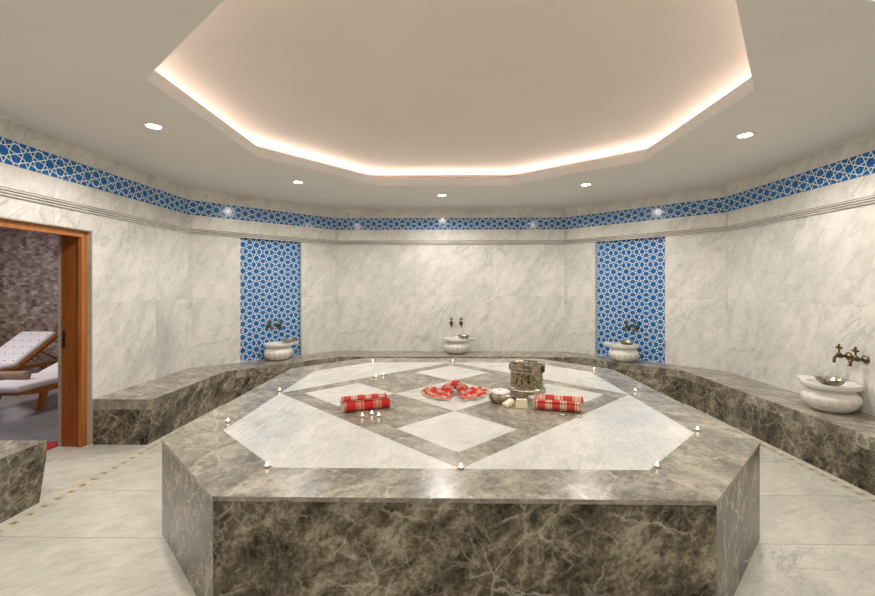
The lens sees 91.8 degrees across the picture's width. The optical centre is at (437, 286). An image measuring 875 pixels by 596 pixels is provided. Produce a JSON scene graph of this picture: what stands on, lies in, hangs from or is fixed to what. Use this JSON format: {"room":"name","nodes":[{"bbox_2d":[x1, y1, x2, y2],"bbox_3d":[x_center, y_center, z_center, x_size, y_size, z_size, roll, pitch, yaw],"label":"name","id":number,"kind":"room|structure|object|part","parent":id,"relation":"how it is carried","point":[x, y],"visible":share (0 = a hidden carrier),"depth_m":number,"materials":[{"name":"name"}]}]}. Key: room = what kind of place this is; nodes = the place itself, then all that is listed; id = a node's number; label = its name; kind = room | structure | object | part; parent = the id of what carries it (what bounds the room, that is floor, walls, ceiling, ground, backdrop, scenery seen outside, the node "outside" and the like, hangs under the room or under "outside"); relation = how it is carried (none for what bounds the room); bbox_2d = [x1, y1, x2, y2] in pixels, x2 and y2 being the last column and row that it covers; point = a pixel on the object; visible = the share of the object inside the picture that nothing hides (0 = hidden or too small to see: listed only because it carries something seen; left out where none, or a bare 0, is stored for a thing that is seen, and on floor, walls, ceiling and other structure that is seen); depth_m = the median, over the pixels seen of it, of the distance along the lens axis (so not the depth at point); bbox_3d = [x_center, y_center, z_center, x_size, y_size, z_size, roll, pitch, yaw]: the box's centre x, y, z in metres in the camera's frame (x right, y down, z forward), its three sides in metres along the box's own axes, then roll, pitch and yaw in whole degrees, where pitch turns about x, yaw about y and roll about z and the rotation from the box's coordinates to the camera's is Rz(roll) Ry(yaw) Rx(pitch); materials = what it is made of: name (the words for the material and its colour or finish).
{"room":"spa","nodes":[
{"label":"spa","id":0,"kind":"room"},
{"bbox_2d":[0,228,57,369],"bbox_3d":[-6.543,0.200,7.931,5.860,2.700,0.150,0,0,1],"label":"wall","id":1,"kind":"structure","parent":0,"point":[28,260],"depth_m":7.87,"materials":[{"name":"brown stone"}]},
{"bbox_2d":[0,370,57,450],"bbox_3d":[-6.593,1.575,4.807,5.860,0.049,6.400,0,0,1],"label":"floor","id":2,"kind":"structure","parent":0,"point":[19,419],"depth_m":4.97,"materials":[{"name":"tile"}]},
{"bbox_2d":[0,331,57,370],"bbox_3d":[-6.927,1.165,6.490,0.640,0.770,1.957,0,0,3],"label":"sun lounger","id":3,"kind":"object","parent":2,"relation":"on","point":[26,345],"visible":1,"depth_m":6.98,"materials":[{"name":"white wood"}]},
{"bbox_2d":[0,363,14,369],"bbox_3d":[-6.946,1.240,6.087,0.600,0.075,1.150,0,0,3],"label":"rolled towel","id":4,"kind":"object","parent":3,"relation":"on","point":[3,366],"depth_m":6.55,"materials":[{"name":"white fabric"}]},
{"bbox_3d":[-6.634,1.312,6.448,0.040,0.065,1.900,0,0,3],"label":"rail","id":5,"kind":"part","parent":3,"relation":"part of","materials":[{"name":"brown wood"}]},
{"bbox_3d":[-6.602,1.071,7.017,0.040,0.495,0.729,0,0,3],"label":"rail","id":6,"kind":"part","parent":3,"relation":"part of","materials":[{"name":"brown wood"}]},
{"bbox_2d":[0,362,57,409],"bbox_3d":[-5.295,1.242,5.963,0.640,0.616,1.795,0,0,1],"label":"sun lounger","id":7,"kind":"object","parent":2,"relation":"on","point":[41,383],"visible":0.38,"depth_m":5.35,"materials":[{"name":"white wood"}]},
{"bbox_2d":[0,371,30,378],"bbox_3d":[-5.487,1.153,5.489,0.384,0.110,0.110,0,0,1],"label":"bath towel","id":8,"kind":"object","parent":7,"relation":"on","point":[3,374],"visible":1,"depth_m":5.45,"materials":[{"name":"beige fabric"}]},
{"bbox_2d":[0,373,57,392],"bbox_3d":[-5.302,1.240,5.491,0.600,0.075,0.850,0,0,1],"label":"seat cushion","id":9,"kind":"object","parent":7,"relation":"on","point":[37,381],"depth_m":5.35,"materials":[{"name":"white fabric"}]},
{"bbox_3d":[-5.001,1.312,5.861,0.040,0.065,1.600,0,0,1],"label":"rail","id":10,"kind":"part","parent":7,"relation":"part of","materials":[{"name":"brown wood"}]},
{"bbox_3d":[-5.009,1.438,5.374,0.036,0.225,0.155,0,0,1],"label":"leg","id":11,"kind":"part","parent":7,"relation":"part of","materials":[{"name":"brown wood"}]},
{"bbox_2d":[39,362,57,372],"bbox_3d":[-5.288,1.104,6.369,0.600,0.340,0.909,0,0,1],"label":"cushion","id":12,"kind":"object","parent":7,"relation":"on","point":[53,368],"depth_m":5.99,"materials":[{"name":"white fabric"}]},
{"bbox_2d":[47,442,57,449],"bbox_3d":[-4.165,1.544,3.757,0.950,0.013,0.880,0,0,1],"label":"door mat","id":13,"kind":"object","parent":2,"relation":"on","point":[50,445],"visible":0.02,"depth_m":4.11,"materials":[{"name":"fabric"}]},
{"bbox_2d":[45,446,81,463],"bbox_3d":[-3.548,1.575,3.640,0.268,0.050,1.024,0,0,1],"label":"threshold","id":14,"kind":"structure","parent":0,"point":[59,451],"depth_m":3.95,"materials":[{"name":"stone"}]},
{"bbox_2d":[0,117,187,398],"bbox_3d":[-3.537,0.113,3.376,0.298,2.875,4.638,0,0,1],"label":"wall","id":15,"kind":"structure","parent":0,"point":[140,271],"depth_m":4.55,"materials":[{"name":"stone"}]},
{"bbox_2d":[0,216,92,446],"bbox_3d":[-3.533,0.503,3.639,0.298,2.093,1.024,0,0,1],"label":"door frame","id":16,"kind":"structure","parent":15,"relation":"in","point":[75,245],"depth_m":4.10,"materials":[{"name":"wood"}]},
{"bbox_3d":[-3.611,0.515,4.096,0.026,0.170,0.004,0,0,1],"label":"strike plate","id":17,"kind":"part","parent":16,"relation":"part of","materials":[{"name":"black metal"}]},
{"bbox_2d":[188,189,334,367],"bbox_3d":[-2.597,0.113,6.520,2.234,2.875,0.140,0,0,-44],"label":"wall","id":18,"kind":"structure","parent":0,"point":[213,261],"depth_m":6.09,"materials":[{"name":"stone"}]},
{"bbox_2d":[240,238,299,361],"bbox_3d":[-2.582,0.197,6.549,0.942,1.818,0.050,0,0,-44],"label":"mosaic","id":19,"kind":"object","parent":18,"relation":"attached to","point":[269,269],"visible":0.77,"depth_m":6.48},
{"bbox_2d":[266,319,272,330],"bbox_3d":[-2.546,0.586,6.446,0.071,0.169,0.147,0,0,-44],"label":"tap","id":20,"kind":"object","parent":19,"relation":"attached to","point":[270,321],"visible":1,"depth_m":6.43,"materials":[{"name":"gold metal"}]},
{"bbox_2d":[276,319,281,329],"bbox_3d":[-2.436,0.586,6.553,0.071,0.169,0.147,0,0,-44],"label":"tap","id":21,"kind":"object","parent":19,"relation":"attached to","point":[278,325],"visible":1,"depth_m":6.54,"materials":[{"name":"gold metal"}]},
{"bbox_2d":[0,0,874,208],"bbox_3d":[0.166,-1.450,3.427,7.305,0.250,7.778,0,0,1],"label":"ceiling","id":22,"kind":"structure","parent":0,"point":[362,103],"depth_m":3.20,"materials":[{"name":"paint"}]},
{"bbox_2d":[142,122,164,129],"bbox_3d":[-2.345,-1.321,3.505,0.158,0.007,0.158,0,0,1],"label":"recessed light","id":23,"kind":"object","parent":22,"relation":"in","point":[155,126],"visible":1,"depth_m":3.50,"materials":[{"name":"white"}]},
{"bbox_2d":[291,180,304,183],"bbox_3d":[-1.774,-1.321,5.390,0.158,0.007,0.158,0,0,1],"label":"recessed light","id":24,"kind":"object","parent":22,"relation":"in","point":[295,181],"visible":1,"depth_m":5.39,"materials":[{"name":"white"}]},
{"bbox_2d":[580,183,591,185],"bbox_3d":[1.934,-1.321,5.523,0.158,0.007,0.158,0,0,1],"label":"recessed light","id":25,"kind":"object","parent":22,"relation":"in","point":[583,184],"visible":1,"depth_m":5.51,"materials":[{"name":"white"}]},
{"bbox_2d":[734,132,755,138],"bbox_3d":[2.694,-1.321,3.714,0.158,0.007,0.158,0,0,1],"label":"recessed light","id":26,"kind":"object","parent":22,"relation":"in","point":[745,134],"visible":1,"depth_m":3.71,"materials":[{"name":"white"}]},
{"bbox_2d":[0,404,874,595],"bbox_3d":[0.166,1.575,3.427,7.105,0.050,7.578,0,0,1],"label":"floor","id":27,"kind":"structure","parent":0,"point":[817,537],"depth_m":2.59,"materials":[{"name":"stone"}]},
{"bbox_2d":[0,440,46,522],"bbox_3d":[-3.112,1.328,2.045,0.594,0.444,1.990,0,0,1],"label":"bench","id":28,"kind":"object","parent":27,"relation":"on","point":[22,463],"visible":1,"depth_m":2.88,"materials":[{"name":"grey stone"}]},
{"bbox_3d":[-3.112,1.156,2.045,0.594,0.100,1.990,0,0,1],"label":"seat","id":29,"kind":"part","parent":28,"relation":"part of","materials":[{"name":"grey stone"}]},
{"bbox_2d":[45,444,92,465],"bbox_3d":[-3.396,1.573,3.637,0.035,0.054,1.024,0,0,1],"label":"trim","id":30,"kind":"structure","parent":27,"relation":"in","point":[86,446],"depth_m":3.87,"materials":[{"name":"stone"}]},
{"bbox_2d":[0,404,874,535],"bbox_3d":[0.204,1.549,3.834,6.052,0.003,5.674,0,0,1],"label":"trim","id":31,"kind":"structure","parent":27,"relation":"in","point":[30,513],"depth_m":3.36,"materials":[{"name":"stone"}]},
{"bbox_2d":[161,358,760,595],"bbox_3d":[0.142,1.252,3.764,3.714,0.595,3.714,0,0,1],"label":"platform","id":32,"kind":"object","parent":27,"relation":"on","point":[542,502],"visible":0.91,"depth_m":2.10,"materials":[{"name":"grey stone"}]},
{"bbox_2d":[264,462,270,467],"bbox_3d":[-0.900,0.941,2.239,0.035,0.029,0.035,0,0,1],"label":"tealight candle","id":33,"kind":"object","parent":32,"relation":"on","point":[266,465],"visible":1,"depth_m":2.23,"materials":[{"name":"beige wax"}]},
{"bbox_2d":[339,393,387,405],"bbox_3d":[-0.585,0.902,3.385,0.386,0.076,0.085,0,0,-20],"label":"rolled towel","id":34,"kind":"object","parent":32,"relation":"on","point":[343,399],"visible":0.52,"depth_m":3.35,"materials":[{"name":"red fabric"}]},
{"bbox_2d":[341,397,391,411],"bbox_3d":[-0.546,0.915,3.276,0.386,0.082,0.081,0,0,-22],"label":"rolled towel","id":35,"kind":"object","parent":32,"relation":"on","point":[377,403],"visible":1,"depth_m":3.25,"materials":[{"name":"red fabric"}]},
{"bbox_2d":[420,380,488,400],"bbox_3d":[0.156,0.904,3.719,0.626,0.098,0.468,0,0,1],"label":"towel","id":36,"kind":"object","parent":32,"relation":"on","point":[444,392],"visible":1,"depth_m":3.73,"materials":[{"name":"red fabric"}]},
{"bbox_2d":[458,463,463,469],"bbox_3d":[0.123,0.941,2.220,0.035,0.029,0.035,0,0,1],"label":"tealight candle","id":37,"kind":"object","parent":32,"relation":"on","point":[460,467],"visible":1,"depth_m":2.21,"materials":[{"name":"beige wax"}]},
{"bbox_2d":[489,388,511,403],"bbox_3d":[0.518,0.900,3.492,0.194,0.110,0.194,0,0,1],"label":"dish","id":38,"kind":"object","parent":32,"relation":"on","point":[497,395],"visible":0.94,"depth_m":3.43,"materials":[{"name":"silver metal"}]},
{"bbox_2d":[502,398,514,407],"bbox_3d":[0.561,0.924,3.354,0.086,0.056,0.060,0,0,-28],"label":"soap bar","id":39,"kind":"object","parent":32,"relation":"on","point":[508,402],"visible":1,"depth_m":3.34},
{"bbox_2d":[512,393,529,399],"bbox_3d":[0.698,0.940,3.589,0.168,0.030,0.168,0,0,1],"label":"shallow dish","id":40,"kind":"object","parent":32,"relation":"on","point":[515,396],"visible":0.82,"depth_m":3.62,"materials":[{"name":"silver metal"}]},
{"bbox_2d":[516,399,526,408],"bbox_3d":[0.659,0.920,3.325,0.088,0.070,0.035,0,0,4],"label":"soap bar","id":41,"kind":"object","parent":32,"relation":"on","point":[520,403],"visible":1,"depth_m":3.31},
{"bbox_2d":[508,360,545,394],"bbox_3d":[0.818,0.829,3.887,0.340,0.252,0.340,0,0,30],"label":"pail","id":42,"kind":"object","parent":32,"relation":"on","point":[526,375],"visible":0.98,"depth_m":3.77,"materials":[{"name":"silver metal"}]},
{"bbox_2d":[532,399,582,411],"bbox_3d":[0.918,0.914,3.250,0.376,0.080,0.079,0,0,15],"label":"rolled towel","id":43,"kind":"object","parent":32,"relation":"on","point":[556,405],"visible":1,"depth_m":3.22,"materials":[{"name":"red fabric"}]},
{"bbox_2d":[534,394,584,405],"bbox_3d":[0.959,0.899,3.348,0.391,0.074,0.082,0,0,14],"label":"rolled towel","id":44,"kind":"object","parent":32,"relation":"on","point":[537,396],"visible":0.56,"depth_m":3.32,"materials":[{"name":"red fabric"}]},
{"bbox_2d":[653,462,660,467],"bbox_3d":[1.159,0.941,2.239,0.035,0.029,0.035,0,0,1],"label":"tealight candle","id":45,"kind":"object","parent":32,"relation":"on","point":[656,465],"visible":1,"depth_m":2.23,"materials":[{"name":"beige wax"}]},
{"bbox_2d":[93,351,874,494],"bbox_3d":[0.177,1.328,4.107,7.105,0.444,6.218,0,0,1],"label":"bench","id":46,"kind":"object","parent":27,"relation":"on","point":[842,446],"visible":0.84,"depth_m":4.50,"materials":[{"name":"grey stone"}]},
{"bbox_2d":[263,341,298,360],"bbox_3d":[-2.363,0.980,6.391,0.486,0.251,0.417,0,0,-10],"label":"basin","id":47,"kind":"object","parent":46,"relation":"on","point":[277,350],"visible":0.98,"depth_m":6.24,"materials":[{"name":"stone"}]},
{"bbox_3d":[-2.397,1.003,6.384,0.408,0.206,0.408,0,0,-44],"label":"bowl","id":48,"kind":"part","parent":47,"relation":"part of","materials":[{"name":"stone"}]},
{"bbox_2d":[283,338,296,341],"bbox_3d":[-2.265,0.830,6.513,0.210,0.053,0.210,0,0,1],"label":"bowl","id":49,"kind":"object","parent":47,"relation":"on","point":[284,339],"visible":1,"depth_m":6.45,"materials":[{"name":"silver metal"}]},
{"bbox_2d":[444,337,475,353],"bbox_3d":[0.337,0.980,6.976,0.486,0.251,0.416,0,0,34],"label":"basin","id":50,"kind":"object","parent":46,"relation":"on","point":[453,345],"visible":0.98,"depth_m":6.84,"materials":[{"name":"stone"}]},
{"bbox_3d":[0.308,1.003,6.996,0.408,0.206,0.408,0,0,1],"label":"bowl","id":51,"kind":"part","parent":50,"relation":"part of","materials":[{"name":"stone"}]},
{"bbox_2d":[458,335,469,338],"bbox_3d":[0.432,0.830,6.944,0.210,0.053,0.210,0,0,1],"label":"bowl","id":52,"kind":"object","parent":50,"relation":"on","point":[459,336],"visible":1,"depth_m":6.88,"materials":[{"name":"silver metal"}]},
{"bbox_2d":[602,342,638,361],"bbox_3d":[2.722,0.980,6.279,0.486,0.251,0.416,0,0,13],"label":"basin","id":53,"kind":"object","parent":46,"relation":"on","point":[619,352],"visible":0.98,"depth_m":6.13,"materials":[{"name":"stone"}]},
{"bbox_3d":[2.756,1.003,6.271,0.408,0.206,0.408,0,0,-44],"label":"bowl","id":54,"kind":"part","parent":53,"relation":"part of","materials":[{"name":"stone"}]},
{"bbox_2d":[620,340,634,344],"bbox_3d":[2.776,0.830,6.207,0.210,0.053,0.210,0,0,1],"label":"bowl","id":55,"kind":"object","parent":53,"relation":"on","point":[624,342],"visible":1,"depth_m":6.17,"materials":[{"name":"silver metal"}]},
{"bbox_2d":[797,375,862,413],"bbox_3d":[3.526,0.980,3.813,0.416,0.251,0.486,0,0,34],"label":"basin","id":56,"kind":"object","parent":46,"relation":"on","point":[842,399],"visible":0.96,"depth_m":3.66,"materials":[{"name":"stone"}]},
{"bbox_2d":[815,376,846,385],"bbox_3d":[3.430,0.830,3.700,0.210,0.053,0.210,0,0,1],"label":"bowl","id":57,"kind":"object","parent":56,"relation":"on","point":[827,380],"visible":1,"depth_m":3.68,"materials":[{"name":"silver metal"}]},
{"bbox_2d":[335,209,563,350],"bbox_3d":[0.203,0.113,7.286,3.895,2.875,0.140,0,0,1],"label":"wall","id":58,"kind":"structure","parent":0,"point":[507,297],"depth_m":7.22,"materials":[{"name":"stone"}]},
{"bbox_2d":[0,137,874,229],"bbox_3d":[0.177,-1.061,4.107,7.105,0.196,6.218,0,0,1],"label":"frieze","id":59,"kind":"object","parent":58,"relation":"attached to","point":[13,153],"visible":1,"depth_m":5.56},
{"bbox_2d":[0,186,874,244],"bbox_3d":[0.177,-0.744,4.107,7.105,0.072,6.218,0,0,1],"label":"trim","id":60,"kind":"structure","parent":58,"relation":"attached to","point":[5,191],"depth_m":5.69,"materials":[{"name":"stone"}]},
{"bbox_2d":[564,186,724,370],"bbox_3d":[3.001,0.113,6.405,0.140,2.875,2.305,0,0,-44],"label":"wall","id":61,"kind":"structure","parent":0,"point":[694,263],"depth_m":5.94,"materials":[{"name":"stone"}]},
{"bbox_2d":[0,115,874,208],"bbox_3d":[0.177,-1.319,4.107,7.105,0.012,6.218,0,0,1],"label":"trim","id":62,"kind":"structure","parent":61,"relation":"attached to","point":[12,120],"depth_m":5.38,"materials":[{"name":"paint"}]},
{"bbox_2d":[597,237,664,362],"bbox_3d":[2.943,0.197,6.479,0.050,1.818,1.038,0,0,-44],"label":"mosaic","id":63,"kind":"object","parent":61,"relation":"attached to","point":[631,272],"visible":0.77,"depth_m":6.42},
{"bbox_2d":[624,320,630,330],"bbox_3d":[2.865,0.593,6.418,0.147,0.169,0.071,0,0,-44],"label":"tap","id":64,"kind":"object","parent":63,"relation":"attached to","point":[626,322],"visible":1,"depth_m":6.40,"materials":[{"name":"gold metal"}]},
{"bbox_2d":[633,320,639,331],"bbox_3d":[2.957,0.593,6.323,0.147,0.169,0.071,0,0,-44],"label":"tap","id":65,"kind":"object","parent":63,"relation":"attached to","point":[637,327],"visible":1,"depth_m":6.30,"materials":[{"name":"gold metal"}]},
{"bbox_2d":[725,132,874,415],"bbox_3d":[3.785,0.113,3.233,0.140,2.875,4.588,0,0,1],"label":"wall","id":66,"kind":"structure","parent":0,"point":[797,289],"depth_m":4.32,"materials":[{"name":"stone"}]},
{"bbox_2d":[832,344,852,362],"bbox_3d":[3.652,0.605,3.839,0.147,0.169,0.071,0,0,1],"label":"tap","id":67,"kind":"object","parent":66,"relation":"attached to","point":[848,355],"visible":0.98,"depth_m":3.83,"materials":[{"name":"gold metal"}]},
{"bbox_3d":[3.640,0.650,3.839,0.124,0.079,0.044,0,0,1],"label":"spout","id":68,"kind":"part","parent":67,"relation":"part of","materials":[{"name":"gold metal"}]},
{"bbox_2d":[848,347,869,365],"bbox_3d":[3.649,0.610,3.685,0.147,0.169,0.071,0,0,1],"label":"tap","id":69,"kind":"object","parent":66,"relation":"attached to","point":[865,359],"visible":1,"depth_m":3.67,"materials":[{"name":"gold metal"}]},
{"bbox_3d":[3.638,0.655,3.685,0.124,0.079,0.044,0,0,1],"label":"spout","id":70,"kind":"part","parent":69,"relation":"part of","materials":[{"name":"gold metal"}]}
]}

